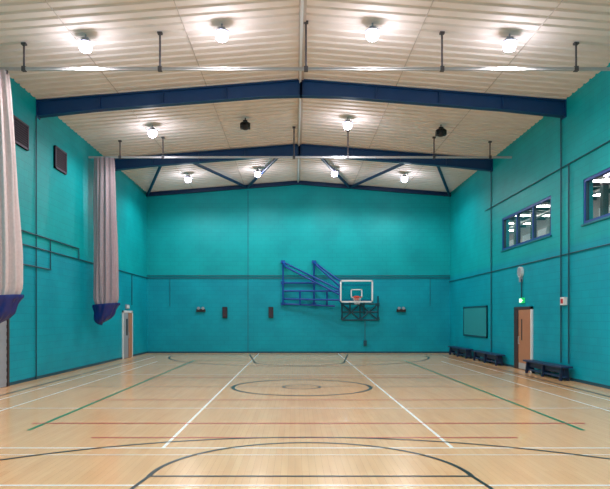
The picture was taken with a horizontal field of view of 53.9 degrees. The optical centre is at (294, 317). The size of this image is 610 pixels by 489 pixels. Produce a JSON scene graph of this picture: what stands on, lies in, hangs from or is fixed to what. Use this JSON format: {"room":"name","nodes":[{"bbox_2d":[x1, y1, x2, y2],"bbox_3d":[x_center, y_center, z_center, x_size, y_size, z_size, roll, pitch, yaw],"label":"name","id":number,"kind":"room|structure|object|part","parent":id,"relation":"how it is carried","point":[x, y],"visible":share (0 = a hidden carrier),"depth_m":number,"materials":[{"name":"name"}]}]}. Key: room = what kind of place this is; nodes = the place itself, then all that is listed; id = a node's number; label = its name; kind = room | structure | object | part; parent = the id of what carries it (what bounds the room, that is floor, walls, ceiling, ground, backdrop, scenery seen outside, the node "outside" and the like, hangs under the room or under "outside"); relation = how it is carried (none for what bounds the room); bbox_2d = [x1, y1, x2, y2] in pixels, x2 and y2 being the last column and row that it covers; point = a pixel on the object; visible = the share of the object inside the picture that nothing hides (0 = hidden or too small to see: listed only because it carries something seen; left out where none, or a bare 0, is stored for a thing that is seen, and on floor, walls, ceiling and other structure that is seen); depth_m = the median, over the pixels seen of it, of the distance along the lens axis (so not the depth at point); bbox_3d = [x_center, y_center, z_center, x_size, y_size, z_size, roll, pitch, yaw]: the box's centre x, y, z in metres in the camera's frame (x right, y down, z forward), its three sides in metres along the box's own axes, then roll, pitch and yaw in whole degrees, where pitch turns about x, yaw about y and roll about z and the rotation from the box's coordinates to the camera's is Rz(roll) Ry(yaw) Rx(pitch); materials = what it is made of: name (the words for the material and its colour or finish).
{"room":"sports hall","nodes":[
{"label":"sports hall","id":0,"kind":"room"},
{"bbox_2d":[10,77,146,381],"bbox_3d":[-8.340,-2.540,16.000,0.300,8.960,35.000,0,0,0],"label":"wall","id":1,"kind":"structure","parent":0,"point":[68,334],"depth_m":21.32,"materials":[{"name":"teal paint"}]},
{"bbox_2d":[0,320,6,387],"bbox_3d":[-8.160,0.910,15.775,0.040,2.040,2.350,0,0,0],"label":"door","id":2,"kind":"structure","parent":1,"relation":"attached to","point":[3,326],"depth_m":16.78,"materials":[{"name":"grey paint"}]},
{"bbox_2d":[6,319,9,386],"bbox_3d":[-8.150,0.865,15.775,0.080,2.150,2.550,0,0,0],"label":"frame","id":3,"kind":"object","parent":1,"relation":"attached to","point":[8,320],"visible":0.47,"depth_m":16.98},
{"bbox_2d":[13,115,28,150],"bbox_3d":[-8.150,-5.480,17.800,0.080,0.760,1.000,0,0,0],"label":"air vent","id":4,"kind":"object","parent":1,"relation":"in","point":[21,129],"visible":0.7,"depth_m":17.85,"materials":[{"name":"grey metal"}]},
{"bbox_2d":[54,145,66,174],"bbox_3d":[-8.150,-5.480,20.850,0.080,0.760,1.000,0,0,0],"label":"air vent","id":5,"kind":"object","parent":1,"relation":"in","point":[60,156],"visible":1,"depth_m":20.83,"materials":[{"name":"grey metal"}]},
{"bbox_2d":[21,116,146,379],"bbox_3d":[-8.143,-2.210,16.000,0.058,8.300,34.400,0,0,0],"label":"trim","id":6,"kind":"structure","parent":1,"relation":"attached to","point":[36,235],"depth_m":18.89,"materials":[{"name":"teal metal"}]},
{"bbox_2d":[122,310,132,358],"bbox_3d":[-8.160,0.790,29.250,0.060,2.300,1.700,0,0,0],"label":"frame","id":7,"kind":"object","parent":1,"relation":"attached to","point":[123,311],"visible":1,"depth_m":28.44,"materials":[{"name":"white paint"}]},
{"bbox_2d":[124,313,131,357],"bbox_3d":[-8.117,0.835,29.250,0.084,2.170,1.460,0,0,0],"label":"leaf","id":8,"kind":"object","parent":1,"relation":"attached to","point":[127,316],"visible":1,"depth_m":29.14,"materials":[{"name":"grey paint"}]},
{"bbox_2d":[147,185,449,350],"bbox_3d":[0.195,-2.860,33.350,16.770,9.600,0.300,0,0,0],"label":"wall","id":9,"kind":"structure","parent":0,"point":[240,231],"depth_m":33.20,"materials":[{"name":"teal paint"}]},
{"bbox_2d":[196,307,205,311],"bbox_3d":[-5.201,-0.476,33.139,0.500,0.277,0.119,0,0,0],"label":"emergency light","id":10,"kind":"object","parent":9,"relation":"attached to","point":[198,309],"visible":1,"depth_m":33.10,"materials":[{"name":"plastic"}]},
{"bbox_2d":[222,307,226,317],"bbox_3d":[-3.873,-0.304,33.135,0.260,0.609,0.130,0,0,0],"label":"box","id":11,"kind":"object","parent":9,"relation":"attached to","point":[224,309],"visible":1,"depth_m":33.07,"materials":[{"name":"plastic"}]},
{"bbox_2d":[269,307,272,317],"bbox_3d":[-1.328,-0.304,33.135,0.260,0.609,0.130,0,0,0],"label":"box","id":12,"kind":"object","parent":9,"relation":"attached to","point":[270,308],"visible":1,"depth_m":33.07,"materials":[{"name":"plastic"}]},
{"bbox_2d":[147,275,449,278],"bbox_3d":[0.195,-2.560,33.166,16.770,9.000,0.068,0,0,0],"label":"trim","id":13,"kind":"structure","parent":9,"relation":"attached to","point":[147,275],"depth_m":33.16,"materials":[{"name":"teal metal"}]},
{"bbox_2d":[281,260,378,345],"bbox_3d":[1.934,-0.819,32.422,5.437,4.719,1.556,0,0,0],"label":"basketball hoop","id":14,"kind":"object","parent":9,"relation":"attached to","point":[356,301],"visible":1,"depth_m":32.82,"materials":[{"name":"metal"}]},
{"bbox_3d":[3.311,-1.440,32.330,1.776,1.211,0.100,0,0,0],"label":"board frame","id":15,"kind":"part","parent":14,"relation":"part of","materials":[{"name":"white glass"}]},
{"bbox_2d":[396,307,405,311],"bbox_3d":[5.865,-0.476,33.139,0.500,0.277,0.119,0,0,0],"label":"emergency light","id":16,"kind":"object","parent":9,"relation":"attached to","point":[399,309],"visible":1,"depth_m":33.10,"materials":[{"name":"plastic"}]},
{"bbox_2d":[146,158,450,195],"bbox_3d":[0.190,-7.004,29.625,16.742,0.625,6.798,0,0,0],"label":"brace","id":17,"kind":"structure","parent":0,"point":[274,160],"depth_m":29.37,"materials":[{"name":"blue metal"}]},
{"bbox_2d":[0,0,609,191],"bbox_3d":[0.195,-7.300,16.062,17.370,0.800,34.525,0,0,0],"label":"ceiling","id":18,"kind":"structure","parent":0,"point":[123,33],"depth_m":17.24,"materials":[{"name":"white metal"}]},
{"bbox_2d":[77,34,93,52],"bbox_3d":[-5.270,-6.909,15.100,0.391,0.443,0.391,0,0,0],"label":"light","id":19,"kind":"object","parent":18,"relation":"hanging from","point":[85,45],"visible":1,"depth_m":15.02,"materials":[{"name":"white glass"}]},
{"bbox_2d":[79,41,91,52],"bbox_3d":[-5.270,-6.796,15.100,0.310,0.218,0.310,0,0,0],"label":"diffuser","id":20,"kind":"object","parent":19,"relation":"attached to","point":[84,46],"depth_m":15.00,"materials":[{"name":"white plastic"}]},
{"bbox_2d":[147,125,157,137],"bbox_3d":[-5.270,-6.909,22.200,0.391,0.443,0.391,0,0,0],"label":"light","id":21,"kind":"object","parent":18,"relation":"hanging from","point":[152,132],"visible":1,"depth_m":22.11,"materials":[{"name":"white glass"}]},
{"bbox_2d":[148,130,156,137],"bbox_3d":[-5.270,-6.796,22.200,0.310,0.218,0.310,0,0,0],"label":"diffuser","id":22,"kind":"object","parent":21,"relation":"attached to","point":[152,133],"depth_m":22.09,"materials":[{"name":"white plastic"}]},
{"bbox_2d":[184,173,191,182],"bbox_3d":[-5.270,-6.909,29.600,0.391,0.443,0.391,0,0,0],"label":"light","id":23,"kind":"object","parent":18,"relation":"hanging from","point":[188,178],"visible":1,"depth_m":29.50,"materials":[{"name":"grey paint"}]},
{"bbox_2d":[214,24,229,42],"bbox_3d":[-1.840,-7.179,15.100,0.391,0.443,0.391,0,0,0],"label":"light","id":24,"kind":"object","parent":18,"relation":"hanging from","point":[221,33],"visible":1,"depth_m":15.01,"materials":[{"name":"white glass"}]},
{"bbox_2d":[216,30,227,42],"bbox_3d":[-1.840,-7.067,15.100,0.310,0.218,0.310,0,0,0],"label":"diffuser","id":25,"kind":"object","parent":24,"relation":"attached to","point":[221,35],"depth_m":15.00,"materials":[{"name":"white plastic"}]},
{"bbox_2d":[240,118,249,129],"bbox_3d":[-1.840,-7.179,22.200,0.391,0.443,0.391,0,0,0],"label":"light","id":26,"kind":"object","parent":18,"relation":"hanging from","point":[245,125],"visible":1,"depth_m":22.09,"materials":[{"name":"plastic"}]},
{"bbox_2d":[242,123,248,129],"bbox_3d":[-1.840,-7.067,22.200,0.310,0.218,0.310,0,0,0],"label":"diffuser","id":27,"kind":"object","parent":26,"relation":"attached to","point":[245,126],"depth_m":22.08,"materials":[{"name":"plastic"}]},
{"bbox_2d":[254,168,260,176],"bbox_3d":[-1.840,-7.179,29.600,0.391,0.443,0.391,0,0,0],"label":"light","id":28,"kind":"object","parent":18,"relation":"hanging from","point":[257,172],"visible":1,"depth_m":29.48,"materials":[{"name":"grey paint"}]},
{"bbox_2d":[146,181,450,196],"bbox_3d":[0.195,-7.130,33.060,16.770,0.860,0.160,0,0,0],"label":"roof beam","id":29,"kind":"structure","parent":18,"relation":"attached to","point":[286,183],"depth_m":33.04,"materials":[{"name":"blue metal"}]},
{"bbox_2d":[89,126,511,158],"bbox_3d":[0.210,-6.926,23.700,16.700,1.272,0.100,0,0,0],"label":"track","id":30,"kind":"object","parent":18,"relation":"hanging from","point":[119,156],"visible":0.97,"depth_m":23.67,"materials":[{"name":"metal"}]},
{"bbox_2d":[92,157,119,324],"bbox_3d":[-7.444,-3.013,23.709,1.055,6.592,0.869,0,0,0],"label":"curtain","id":31,"kind":"object","parent":30,"relation":"hanging from","point":[106,274],"visible":1,"depth_m":23.49,"materials":[{"name":"fabric"}]},
{"bbox_2d":[36,79,566,119],"bbox_3d":[0.195,-6.959,19.100,16.770,1.202,0.280,0,0,0],"label":"roof beam","id":32,"kind":"structure","parent":18,"relation":"attached to","point":[557,108],"depth_m":19.08,"materials":[{"name":"blue metal"}]},
{"bbox_2d":[115,144,492,172],"bbox_3d":[0.195,-6.959,26.150,16.770,1.202,0.280,0,0,0],"label":"roof beam","id":33,"kind":"structure","parent":18,"relation":"attached to","point":[480,164],"depth_m":26.13,"materials":[{"name":"blue metal"}]},
{"bbox_2d":[0,20,609,71],"bbox_3d":[0.210,-6.931,15.300,16.700,1.283,0.100,0,0,0],"label":"track","id":34,"kind":"object","parent":18,"relation":"hanging from","point":[23,68],"visible":1,"depth_m":15.27,"materials":[{"name":"metal"}]},
{"bbox_2d":[0,70,23,322],"bbox_3d":[-7.531,-3.013,15.297,1.161,6.592,0.863,0,0,17],"label":"curtain","id":35,"kind":"object","parent":34,"relation":"hanging from","point":[11,248],"visible":1,"depth_m":15.15,"materials":[{"name":"fabric"}]},
{"bbox_2d":[331,167,337,176],"bbox_3d":[1.950,-7.200,29.600,0.391,0.443,0.391,0,0,0],"label":"light","id":36,"kind":"object","parent":18,"relation":"hanging from","point":[334,174],"visible":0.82,"depth_m":29.50,"materials":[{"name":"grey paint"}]},
{"bbox_2d":[343,117,352,129],"bbox_3d":[1.950,-7.200,22.200,0.391,0.443,0.391,0,0,0],"label":"light","id":37,"kind":"object","parent":18,"relation":"hanging from","point":[347,123],"visible":1,"depth_m":22.11,"materials":[{"name":"white glass"}]},
{"bbox_2d":[344,122,351,129],"bbox_3d":[1.950,-7.088,22.200,0.310,0.218,0.310,0,0,0],"label":"diffuser","id":38,"kind":"object","parent":37,"relation":"attached to","point":[347,125],"depth_m":22.09,"materials":[{"name":"white plastic"}]},
{"bbox_2d":[365,23,379,41],"bbox_3d":[1.950,-7.200,15.100,0.391,0.443,0.391,0,0,0],"label":"light","id":39,"kind":"object","parent":18,"relation":"hanging from","point":[372,33],"visible":1,"depth_m":15.01,"materials":[{"name":"white glass"}]},
{"bbox_2d":[366,29,378,41],"bbox_3d":[1.950,-7.088,15.100,0.310,0.218,0.310,0,0,0],"label":"diffuser","id":40,"kind":"object","parent":39,"relation":"attached to","point":[372,35],"depth_m":15.00,"materials":[{"name":"white plastic"}]},
{"bbox_2d":[400,173,407,181],"bbox_3d":[5.400,-6.929,29.600,0.391,0.443,0.391,0,0,0],"label":"light","id":41,"kind":"object","parent":18,"relation":"hanging from","point":[404,178],"visible":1,"depth_m":29.50,"materials":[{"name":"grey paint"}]},
{"bbox_2d":[401,177,407,181],"bbox_3d":[5.400,-6.817,29.600,0.310,0.218,0.310,0,0,0],"label":"diffuser","id":42,"kind":"object","parent":41,"relation":"attached to","point":[404,179],"depth_m":29.50,"materials":[{"name":"white plastic"}]},
{"bbox_2d":[435,125,446,136],"bbox_3d":[5.400,-6.929,22.200,0.391,0.443,0.391,0,0,0],"label":"light","id":43,"kind":"object","parent":18,"relation":"hanging from","point":[440,132],"visible":1,"depth_m":22.09,"materials":[{"name":"plastic"}]},
{"bbox_2d":[437,130,444,136],"bbox_3d":[5.400,-6.817,22.200,0.310,0.218,0.310,0,0,0],"label":"diffuser","id":44,"kind":"object","parent":43,"relation":"attached to","point":[440,133],"depth_m":22.09,"materials":[{"name":"plastic"}]},
{"bbox_2d":[501,34,517,51],"bbox_3d":[5.400,-6.929,15.100,0.391,0.443,0.391,0,0,0],"label":"light","id":45,"kind":"object","parent":18,"relation":"hanging from","point":[509,44],"visible":1,"depth_m":15.01,"materials":[{"name":"white glass"}]},
{"bbox_2d":[503,40,515,51],"bbox_3d":[5.400,-6.817,15.100,0.310,0.218,0.310,0,0,0],"label":"diffuser","id":46,"kind":"object","parent":45,"relation":"attached to","point":[510,45],"depth_m":15.00,"materials":[{"name":"white plastic"}]},
{"bbox_2d":[0,353,609,488],"bbox_3d":[0.195,2.040,16.000,17.370,0.200,35.000,0,0,0],"label":"floor","id":47,"kind":"structure","parent":0,"point":[177,395],"depth_m":10.54,"materials":[{"name":"brown wood"}]},
{"bbox_2d":[0,354,609,488],"bbox_3d":[0.195,1.937,17.337,15.770,0.002,30.725,0,0,0],"label":"court markings","id":48,"kind":"object","parent":47,"relation":"on","point":[150,474],"visible":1,"depth_m":11.02,"materials":[{"name":"white paint"}]},
{"bbox_2d":[448,346,472,358],"bbox_3d":[8.300,1.710,30.200,0.360,0.460,3.400,0,0,0],"label":"bench","id":49,"kind":"object","parent":47,"relation":"on","point":[460,350],"visible":0.96,"depth_m":29.98,"materials":[{"name":"blue wood"}]},
{"bbox_2d":[472,350,504,365],"bbox_3d":[8.300,1.710,25.900,0.360,0.460,3.400,0,0,0],"label":"bench","id":50,"kind":"object","parent":47,"relation":"on","point":[488,356],"visible":0.98,"depth_m":25.71,"materials":[{"name":"blue wood"}]},
{"bbox_2d":[523,360,572,380],"bbox_3d":[8.300,1.710,19.850,0.360,0.460,3.100,0,0,0],"label":"bench","id":51,"kind":"object","parent":47,"relation":"on","point":[546,367],"visible":1,"depth_m":19.53,"materials":[{"name":"blue wood"}]},
{"bbox_2d":[450,63,609,385],"bbox_3d":[8.730,-2.540,16.000,0.300,8.960,35.000,0,0,0],"label":"wall","id":52,"kind":"structure","parent":0,"point":[535,154],"depth_m":20.47,"materials":[{"name":"teal paint"}]},
{"bbox_2d":[10,351,609,388],"bbox_3d":[0.195,1.895,16.000,16.770,0.090,34.400,0,0,0],"label":"baseboard","id":53,"kind":"structure","parent":52,"relation":"attached to","point":[111,360],"depth_m":33.18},
{"bbox_2d":[463,305,487,337],"bbox_3d":[8.550,0.165,28.550,0.059,1.450,3.700,0,0,0],"label":"notice board","id":54,"kind":"object","parent":52,"relation":"attached to","point":[475,318],"visible":1,"depth_m":28.32,"materials":[{"name":"fabric"}]},
{"bbox_2d":[515,310,518,367],"bbox_3d":[8.536,0.805,23.085,0.027,2.230,0.310,0,0,0],"label":"door frame","id":55,"kind":"structure","parent":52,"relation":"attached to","point":[516,311],"depth_m":23.09,"materials":[{"name":"wood"}]},
{"bbox_2d":[517,267,523,281],"bbox_3d":[8.525,-1.650,22.700,0.110,0.580,0.400,0,0,0],"label":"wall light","id":56,"kind":"object","parent":52,"relation":"attached to","point":[520,271],"visible":1,"depth_m":22.62,"materials":[{"name":"white plastic"}]},
{"bbox_2d":[519,298,524,302],"bbox_3d":[8.546,-0.660,22.600,0.067,0.200,0.400,0,0,0],"label":"exit sign","id":57,"kind":"object","parent":52,"relation":"attached to","point":[521,300],"visible":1,"depth_m":22.52,"materials":[{"name":"green plastic"}]},
{"bbox_2d":[514,306,532,371],"bbox_3d":[8.550,0.760,22.480,0.060,2.360,1.740,0,0,0],"label":"frame","id":58,"kind":"object","parent":52,"relation":"attached to","point":[528,307],"visible":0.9,"depth_m":21.71,"materials":[{"name":"white wood"}]},
{"bbox_2d":[518,309,529,370],"bbox_3d":[8.502,0.805,22.310,0.094,2.230,1.140,0,0,0],"label":"leaf","id":59,"kind":"object","parent":52,"relation":"attached to","point":[524,315],"visible":0.96,"depth_m":22.29,"materials":[{"name":"brown wood"}]},
{"bbox_2d":[500,196,551,251],"bbox_3d":[8.626,-3.425,22.485,0.192,1.390,4.870,0,0,0],"label":"frame","id":60,"kind":"object","parent":52,"relation":"attached to","point":[533,207],"visible":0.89,"depth_m":22.59,"materials":[{"name":"blue metal"}]},
{"bbox_2d":[449,118,609,363],"bbox_3d":[8.532,-2.235,16.000,0.052,8.350,34.400,0,0,0],"label":"trim","id":61,"kind":"structure","parent":52,"relation":"attached to","point":[561,167],"depth_m":19.23,"materials":[{"name":"teal metal"}]},
{"bbox_2d":[560,297,566,304],"bbox_3d":[8.515,-0.535,19.025,0.130,0.250,0.250,0,0,0],"label":"fire alarm","id":62,"kind":"object","parent":52,"relation":"attached to","point":[563,300],"visible":1,"depth_m":18.91,"materials":[{"name":"white plastic"}]},
{"bbox_2d":[581,167,609,226],"bbox_3d":[8.626,-3.425,15.435,0.192,1.390,4.970,0,0,0],"label":"frame","id":63,"kind":"object","parent":52,"relation":"attached to","point":[587,221],"visible":0.98,"depth_m":17.64,"materials":[{"name":"blue metal"}]},
{"bbox_2d":[509,173,609,229],"bbox_3d":[10.830,-5.040,25.250,3.900,0.640,29.500,0,0,0],"label":"ceiling","id":64,"kind":"structure","parent":0,"point":[543,211],"depth_m":28.00,"materials":[{"name":"plastic"}]},
{"bbox_2d":[520,213,549,215],"bbox_3d":[10.880,-4.920,28.550,2.800,0.160,0.220,0,0,0],"label":"strip light","id":65,"kind":"object","parent":64,"relation":"hanging from","point":[521,214],"visible":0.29,"depth_m":28.44,"materials":[{"name":"white plastic"}]},
{"bbox_2d":[537,203,550,206],"bbox_3d":[10.880,-4.920,26.150,2.800,0.160,0.220,0,0,0],"label":"strip light","id":66,"kind":"object","parent":64,"relation":"hanging from","point":[543,204],"visible":0.29,"depth_m":26.10,"materials":[{"name":"white plastic"}]},
{"bbox_2d":[593,177,609,181],"bbox_3d":[10.880,-4.920,21.350,2.800,0.160,0.220,0,0,0],"label":"strip light","id":67,"kind":"object","parent":64,"relation":"hanging from","point":[600,179],"visible":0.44,"depth_m":21.24,"materials":[{"name":"white plastic"}]},
{"bbox_2d":[509,194,609,242],"bbox_3d":[10.880,-3.660,25.250,4.000,3.200,29.700,0,0,0],"label":"wall","id":68,"kind":"structure","parent":0,"point":[541,224],"depth_m":30.92,"materials":[{"name":"grey paint"}]},
{"bbox_3d":[10.830,-2.010,25.250,3.900,0.100,29.500,0,0,0],"label":"floor","id":69,"kind":"structure","parent":0,"visible":0},
{"bbox_2d":[509,182,609,245],"bbox_3d":[11.220,-3.410,24.600,3.080,2.700,26.800,0,0,0],"label":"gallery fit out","id":70,"kind":"object","parent":69,"relation":"on","point":[604,208],"visible":0.05,"depth_m":21.17,"materials":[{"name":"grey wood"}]}
]}

